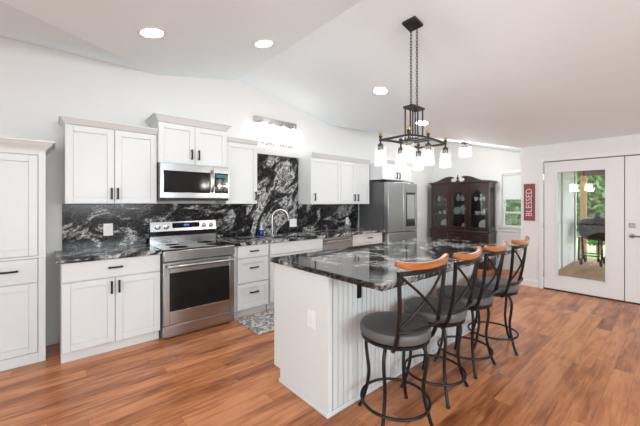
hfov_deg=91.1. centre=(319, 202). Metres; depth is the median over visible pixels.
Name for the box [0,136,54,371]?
pantry cabinet
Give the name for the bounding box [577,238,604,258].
ground
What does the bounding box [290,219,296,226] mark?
light switch
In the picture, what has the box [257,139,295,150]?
wall sign
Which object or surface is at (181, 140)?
upper cabinet
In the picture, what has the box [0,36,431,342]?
wall
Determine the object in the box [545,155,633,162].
trim
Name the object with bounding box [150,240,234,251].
cooktop
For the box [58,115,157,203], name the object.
upper cabinet
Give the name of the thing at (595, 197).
tree
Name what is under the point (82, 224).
backsplash
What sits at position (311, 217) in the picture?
backsplash
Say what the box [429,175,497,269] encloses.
china cabinet
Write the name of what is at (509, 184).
window
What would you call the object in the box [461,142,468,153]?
flush light
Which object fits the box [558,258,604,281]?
porch deck
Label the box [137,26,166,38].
recessed light
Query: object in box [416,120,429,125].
recessed light
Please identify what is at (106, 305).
base cabinet
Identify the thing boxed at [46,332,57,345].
baseboard
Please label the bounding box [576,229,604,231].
shelf
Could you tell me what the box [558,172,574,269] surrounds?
wall
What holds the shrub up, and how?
on the ground
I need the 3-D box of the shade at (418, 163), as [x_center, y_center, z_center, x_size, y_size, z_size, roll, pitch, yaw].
[0.981,-0.481,3.127,0.060,0.263,0.059,0,0,-41]
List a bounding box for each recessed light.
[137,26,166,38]
[253,39,274,47]
[372,86,388,94]
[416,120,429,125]
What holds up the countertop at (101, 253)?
on the base cabinet at (106, 305)
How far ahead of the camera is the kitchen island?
2.23 m
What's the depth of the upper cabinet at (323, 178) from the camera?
5.11 m
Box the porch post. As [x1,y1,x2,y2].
[580,176,586,258]
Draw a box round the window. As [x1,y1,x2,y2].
[498,170,520,232]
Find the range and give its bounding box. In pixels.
[148,220,234,338]
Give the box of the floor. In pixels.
[0,268,639,425]
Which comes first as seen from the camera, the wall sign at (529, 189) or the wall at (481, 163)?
the wall sign at (529, 189)
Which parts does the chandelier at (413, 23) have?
rod, chain, rod, frame, plate, rod, chain, rod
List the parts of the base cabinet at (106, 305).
door, drawer, handle, handle, door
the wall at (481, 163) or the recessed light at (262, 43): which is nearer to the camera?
the recessed light at (262, 43)
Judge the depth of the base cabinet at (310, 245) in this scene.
4.15 m
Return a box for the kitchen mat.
[235,309,273,334]
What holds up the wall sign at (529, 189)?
attached to the wall at (530, 156)
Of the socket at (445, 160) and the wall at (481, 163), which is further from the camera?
the wall at (481, 163)
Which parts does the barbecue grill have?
leg, leg, lid, leg, leg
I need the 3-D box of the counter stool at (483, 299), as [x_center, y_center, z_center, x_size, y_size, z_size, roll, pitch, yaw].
[1.268,0.856,2.672,0.500,1.069,0.547,0,0,-41]
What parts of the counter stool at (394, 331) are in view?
leg, leg, seat, post, leg, rail, rail, rail, leg, post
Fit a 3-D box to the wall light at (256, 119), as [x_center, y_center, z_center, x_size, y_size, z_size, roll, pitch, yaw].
[-0.631,-1.135,4.718,0.760,0.230,0.142,0,0,-41]
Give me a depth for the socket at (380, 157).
2.72 m
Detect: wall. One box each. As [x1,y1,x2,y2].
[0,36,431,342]
[432,141,520,265]
[521,134,639,288]
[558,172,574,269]
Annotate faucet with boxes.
[270,209,288,234]
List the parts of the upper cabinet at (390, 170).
door, crown moulding, door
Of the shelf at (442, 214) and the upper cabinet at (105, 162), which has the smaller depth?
the upper cabinet at (105, 162)
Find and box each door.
[543,156,624,300]
[625,155,639,302]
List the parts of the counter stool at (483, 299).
leg, leg, seat, leg, post, leg, rail, rail, rail, post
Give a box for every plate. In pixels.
[453,207,460,213]
[479,220,484,227]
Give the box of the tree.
[577,171,604,252]
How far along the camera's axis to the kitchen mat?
3.61 m
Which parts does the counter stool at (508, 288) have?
leg, leg, seat, leg, post, leg, rail, rail, rail, post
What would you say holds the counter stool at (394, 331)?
on the floor
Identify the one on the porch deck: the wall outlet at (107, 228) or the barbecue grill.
the barbecue grill
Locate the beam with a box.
[580,170,604,175]
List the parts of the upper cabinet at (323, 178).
door, crown moulding, door, door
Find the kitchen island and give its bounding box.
[274,263,477,418]
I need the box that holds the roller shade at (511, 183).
[503,175,520,198]
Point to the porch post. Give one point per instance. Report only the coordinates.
(583, 179)
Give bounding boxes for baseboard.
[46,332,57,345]
[495,263,520,270]
[521,279,537,287]
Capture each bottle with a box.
[259,222,263,235]
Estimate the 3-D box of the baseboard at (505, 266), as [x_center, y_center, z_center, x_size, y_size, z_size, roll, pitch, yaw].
[3.521,1.337,6.917,0.014,0.105,2.265,0,0,-41]
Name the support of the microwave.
attached to the upper cabinet at (181, 140)
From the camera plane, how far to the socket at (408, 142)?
2.51 m
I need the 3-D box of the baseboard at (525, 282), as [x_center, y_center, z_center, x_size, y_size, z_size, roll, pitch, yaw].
[3.475,1.337,5.215,0.014,0.105,0.245,0,0,-41]
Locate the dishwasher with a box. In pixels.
[322,235,352,249]
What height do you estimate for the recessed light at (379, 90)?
0.047 m
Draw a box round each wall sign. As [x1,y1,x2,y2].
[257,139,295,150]
[524,184,534,220]
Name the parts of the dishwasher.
door, handle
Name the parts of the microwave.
handle, control frame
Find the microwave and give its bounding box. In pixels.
[157,162,228,200]
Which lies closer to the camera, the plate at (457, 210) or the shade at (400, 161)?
the shade at (400, 161)
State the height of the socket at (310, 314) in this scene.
0.070 m
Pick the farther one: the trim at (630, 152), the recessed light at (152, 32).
the trim at (630, 152)
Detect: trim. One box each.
[539,150,639,288]
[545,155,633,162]
[562,171,576,267]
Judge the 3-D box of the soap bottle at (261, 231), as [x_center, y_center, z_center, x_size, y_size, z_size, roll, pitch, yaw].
[-0.840,0.380,4.494,0.075,0.190,0.075,0,0,4]
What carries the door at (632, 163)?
in the wall at (530, 156)
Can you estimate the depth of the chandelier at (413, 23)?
2.79 m
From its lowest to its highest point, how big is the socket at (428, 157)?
0.279 m
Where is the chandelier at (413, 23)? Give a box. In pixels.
[377,16,448,166]
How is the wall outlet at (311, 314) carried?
attached to the kitchen island
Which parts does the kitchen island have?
panel, corner trim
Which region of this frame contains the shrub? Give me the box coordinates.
[505,200,520,225]
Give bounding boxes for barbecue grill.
[576,213,604,266]
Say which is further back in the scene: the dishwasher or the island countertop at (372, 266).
the dishwasher
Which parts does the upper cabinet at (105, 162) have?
door, crown moulding, door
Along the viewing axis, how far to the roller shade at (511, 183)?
6.45 m
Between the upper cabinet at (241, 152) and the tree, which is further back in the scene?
the tree
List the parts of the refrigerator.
door, freezer drawer, door, touch panel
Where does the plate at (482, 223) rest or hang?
in the china cabinet at (471, 187)
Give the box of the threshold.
[544,287,639,304]
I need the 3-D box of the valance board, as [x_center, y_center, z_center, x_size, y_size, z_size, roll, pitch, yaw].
[-0.689,-0.759,4.730,0.910,0.102,0.049,0,0,-41]
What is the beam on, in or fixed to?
attached to the ceiling
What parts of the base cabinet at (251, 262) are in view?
drawer, drawer, drawer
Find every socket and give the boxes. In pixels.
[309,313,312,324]
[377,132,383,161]
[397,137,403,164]
[405,126,411,158]
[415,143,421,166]
[425,130,431,161]
[442,136,448,164]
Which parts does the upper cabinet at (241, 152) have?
door, crown moulding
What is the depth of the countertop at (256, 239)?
4.53 m
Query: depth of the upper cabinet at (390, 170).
5.72 m
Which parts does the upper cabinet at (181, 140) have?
door, crown moulding, door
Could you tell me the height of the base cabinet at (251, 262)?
0.874 m
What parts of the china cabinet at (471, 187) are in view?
pane, raised panel, door, door, drawer, door, waist moulding, crown moulding, raised panel, door, door, pane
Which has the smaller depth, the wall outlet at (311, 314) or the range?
the wall outlet at (311, 314)
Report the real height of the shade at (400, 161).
0.279 m
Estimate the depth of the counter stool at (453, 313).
2.19 m
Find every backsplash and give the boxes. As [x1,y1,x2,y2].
[62,204,245,249]
[246,154,297,235]
[298,204,357,231]
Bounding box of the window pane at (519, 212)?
[505,202,520,225]
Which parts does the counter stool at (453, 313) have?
leg, seat, leg, post, leg, rail, rail, rail, post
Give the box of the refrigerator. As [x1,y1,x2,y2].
[359,181,416,242]
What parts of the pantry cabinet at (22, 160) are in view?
handle, drawer, door, door, crown moulding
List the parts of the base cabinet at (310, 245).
door, drawer, door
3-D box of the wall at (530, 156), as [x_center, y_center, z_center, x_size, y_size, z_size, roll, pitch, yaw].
[5.549,0.222,2.950,0.150,2.336,6.385,0,0,-41]
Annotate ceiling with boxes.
[0,0,639,152]
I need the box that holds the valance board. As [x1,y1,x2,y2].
[257,146,298,157]
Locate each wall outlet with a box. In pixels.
[103,223,112,235]
[308,309,314,328]
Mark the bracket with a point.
(359, 288)
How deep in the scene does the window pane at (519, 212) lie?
6.48 m
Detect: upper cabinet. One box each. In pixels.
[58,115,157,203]
[145,112,232,166]
[215,136,258,203]
[298,152,370,203]
[369,158,413,181]
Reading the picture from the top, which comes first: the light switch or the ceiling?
the ceiling
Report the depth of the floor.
2.45 m
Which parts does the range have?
knob, oven door, drawer, handle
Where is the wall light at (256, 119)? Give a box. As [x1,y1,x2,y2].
[253,115,296,134]
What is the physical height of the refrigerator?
1.775 m
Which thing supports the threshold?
attached to the wall at (530, 156)
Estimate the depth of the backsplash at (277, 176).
4.74 m
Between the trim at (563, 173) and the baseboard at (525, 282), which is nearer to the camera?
the baseboard at (525, 282)
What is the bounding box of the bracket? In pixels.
[357,285,361,298]
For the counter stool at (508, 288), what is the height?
1.069 m
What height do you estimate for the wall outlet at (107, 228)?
0.130 m
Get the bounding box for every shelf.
[438,213,484,215]
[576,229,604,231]
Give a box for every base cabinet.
[59,254,159,363]
[233,244,268,318]
[266,238,322,309]
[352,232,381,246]
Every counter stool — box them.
[358,253,448,425]
[400,246,481,408]
[433,240,507,378]
[467,236,529,355]
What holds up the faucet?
on the countertop at (256, 239)
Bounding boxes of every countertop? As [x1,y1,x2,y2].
[55,244,161,263]
[216,228,384,246]
[270,237,523,290]
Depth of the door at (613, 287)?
4.55 m

